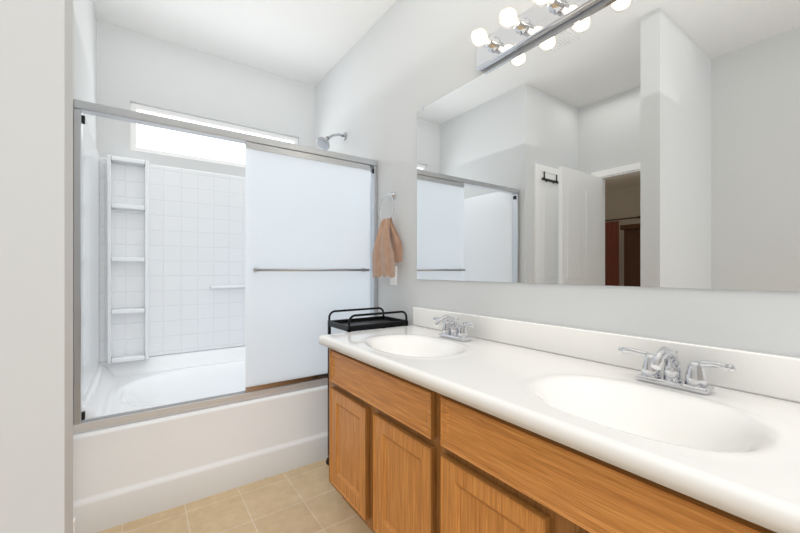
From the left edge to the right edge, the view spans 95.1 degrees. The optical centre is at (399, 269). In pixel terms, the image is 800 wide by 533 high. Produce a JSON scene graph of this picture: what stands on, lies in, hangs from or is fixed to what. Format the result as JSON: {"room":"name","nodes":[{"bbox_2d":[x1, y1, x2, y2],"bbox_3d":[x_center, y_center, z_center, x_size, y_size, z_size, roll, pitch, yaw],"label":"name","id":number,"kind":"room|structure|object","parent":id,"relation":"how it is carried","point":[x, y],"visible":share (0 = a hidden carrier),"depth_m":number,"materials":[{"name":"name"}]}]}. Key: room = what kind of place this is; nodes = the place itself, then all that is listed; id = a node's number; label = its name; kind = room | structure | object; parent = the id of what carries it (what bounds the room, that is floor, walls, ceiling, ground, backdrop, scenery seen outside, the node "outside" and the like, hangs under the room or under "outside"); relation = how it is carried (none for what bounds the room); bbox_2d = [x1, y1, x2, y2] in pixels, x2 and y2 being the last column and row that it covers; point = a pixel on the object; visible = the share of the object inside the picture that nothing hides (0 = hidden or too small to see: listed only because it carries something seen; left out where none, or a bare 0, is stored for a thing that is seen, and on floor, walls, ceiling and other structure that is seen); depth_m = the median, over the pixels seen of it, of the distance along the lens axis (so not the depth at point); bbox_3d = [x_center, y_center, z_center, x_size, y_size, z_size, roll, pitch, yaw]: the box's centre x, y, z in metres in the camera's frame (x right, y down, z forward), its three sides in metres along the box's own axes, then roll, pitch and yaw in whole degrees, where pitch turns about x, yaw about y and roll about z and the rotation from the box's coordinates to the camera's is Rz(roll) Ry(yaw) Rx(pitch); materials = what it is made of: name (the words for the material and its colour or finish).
{"room":"bathroom","nodes":[
{"label":"bathroom","id":0,"kind":"room"},
{"bbox_2d":[0,0,72,532],"bbox_3d":[-1.073,-0.265,0.446,1.000,2.780,0.110,0,0,-35],"label":"wall","id":1,"kind":"structure","parent":0,"point":[36,266],"depth_m":0.67,"materials":[{"name":"white paint"}]},
{"bbox_2d":[73,0,96,431],"bbox_3d":[-2.113,-0.265,1.715,0.994,2.780,1.244,0,0,-35],"label":"wall","id":2,"kind":"structure","parent":0,"point":[84,52],"depth_m":1.92,"materials":[{"name":"white paint"}]},
{"bbox_2d":[73,518,75,532],"bbox_3d":[-0.827,1.080,0.113,1.014,0.090,2.942,0,0,-35],"label":"baseboard","id":3,"kind":"structure","parent":2,"relation":"attached to","point":[74,525],"depth_m":1.51,"materials":[{"name":"white"}]},
{"bbox_2d":[97,20,314,361],"bbox_3d":[-1.419,-0.265,2.904,1.517,2.780,0.110,0,0,-35],"label":"wall","id":4,"kind":"structure","parent":0,"point":[140,68],"depth_m":2.72,"materials":[{"name":"white paint"}]},
{"bbox_2d":[82,113,244,399],"bbox_3d":[-1.093,-0.068,2.446,1.512,1.354,1.010,0,0,-35],"label":"wall panel","id":5,"kind":"object","parent":4,"relation":"attached to","point":[163,260],"visible":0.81,"depth_m":2.60,"materials":[{"name":"tile"}]},
{"bbox_2d":[130,103,297,166],"bbox_3d":[-1.412,-0.999,2.929,1.243,0.382,0.073,0,0,-35],"label":"window","id":6,"kind":"structure","parent":4,"relation":"in","point":[151,139],"depth_m":2.78,"materials":[{"name":"white glass"}]},
{"bbox_2d":[97,459,372,532],"bbox_3d":[-0.579,1.175,0.959,2.620,0.100,4.254,0,0,-35],"label":"floor","id":7,"kind":"structure","parent":0,"point":[306,499],"depth_m":1.70,"materials":[{"name":"tile"}]},
{"bbox_2d":[73,346,327,532],"bbox_3d":[-1.067,0.869,2.409,1.512,0.513,1.100,0,0,-35],"label":"tub","id":8,"kind":"object","parent":7,"relation":"on","point":[126,473],"visible":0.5,"depth_m":1.87,"materials":[{"name":"plastic"}]},
{"bbox_2d":[73,99,376,433],"bbox_3d":[-0.779,-0.015,2.004,1.510,1.421,0.126,0,0,-35],"label":"shower door","id":9,"kind":"structure","parent":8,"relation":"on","point":[310,225],"depth_m":2.08,"materials":[{"name":"white glass"}]},
{"bbox_2d":[326,307,407,465],"bbox_3d":[-0.185,0.679,2.119,0.406,0.891,0.268,0,0,-35],"label":"cart","id":10,"kind":"object","parent":7,"relation":"on","point":[351,324],"visible":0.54,"depth_m":2.10,"materials":[{"name":"black metal"}]},
{"bbox_2d":[319,307,799,532],"bbox_3d":[0.415,0.666,1.123,0.582,0.917,1.950,0,0,-35],"label":"bathroom vanity","id":11,"kind":"object","parent":7,"relation":"on","point":[497,425],"visible":0.92,"depth_m":0.96,"materials":[{"name":"brown wood"}]},
{"bbox_2d":[433,315,474,340],"bbox_3d":[0.214,0.256,1.649,0.148,0.112,0.265,0,0,-35],"label":"faucet","id":12,"kind":"object","parent":11,"relation":"on","point":[453,329],"visible":1,"depth_m":1.64,"materials":[{"name":"silver metal"}]},
{"bbox_2d":[618,346,735,394],"bbox_3d":[0.701,0.256,0.964,0.148,0.112,0.265,0,0,-35],"label":"faucet","id":13,"kind":"object","parent":11,"relation":"on","point":[696,380],"visible":1,"depth_m":0.96,"materials":[{"name":"silver metal"}]},
{"bbox_2d":[93,0,395,85],"bbox_3d":[-0.579,-1.705,0.959,2.620,0.100,4.254,0,0,-35],"label":"ceiling","id":14,"kind":"structure","parent":0,"point":[311,42],"depth_m":2.49,"materials":[{"name":"white paint"}]},
{"bbox_2d":[315,0,799,357],"bbox_3d":[0.444,-0.265,1.686,0.110,2.780,4.254,0,0,-35],"label":"wall","id":15,"kind":"structure","parent":0,"point":[390,74],"depth_m":1.88,"materials":[{"name":"white paint"}]},
{"bbox_2d":[317,132,346,149],"bbox_3d":[-0.516,-0.261,2.743,0.227,1.588,0.170,0,0,-35],"label":"shower head","id":16,"kind":"object","parent":15,"relation":"attached to","point":[323,143],"visible":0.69,"depth_m":2.70},
{"bbox_2d":[372,192,401,277],"bbox_3d":[-0.076,-0.215,2.246,0.086,0.540,0.255,0,0,-35],"label":"towel ring","id":17,"kind":"object","parent":15,"relation":"attached to","point":[387,251],"visible":1,"depth_m":2.21,"materials":[{"name":"beige fabric"}]},
{"bbox_2d":[390,266,396,284],"bbox_3d":[-0.041,0.035,2.265,0.007,0.116,0.070,0,0,-35],"label":"electrical outlet","id":18,"kind":"object","parent":15,"relation":"attached to","point":[393,280],"visible":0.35,"depth_m":2.25,"materials":[{"name":"white plastic"}]},
{"bbox_2d":[471,0,605,71],"bbox_3d":[0.664,-0.965,1.131,0.171,0.120,1.234,0,0,-35],"label":"light bar","id":19,"kind":"object","parent":15,"relation":"attached to","point":[515,32],"visible":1,"depth_m":1.42,"materials":[{"name":"silver metal"}]},
{"bbox_2d":[417,0,799,291],"bbox_3d":[0.647,-0.423,1.294,0.009,0.951,1.900,0,0,-35],"label":"mirror","id":20,"kind":"object","parent":15,"relation":"attached to","point":[646,143],"visible":1,"depth_m":1.17,"materials":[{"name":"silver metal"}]}
]}

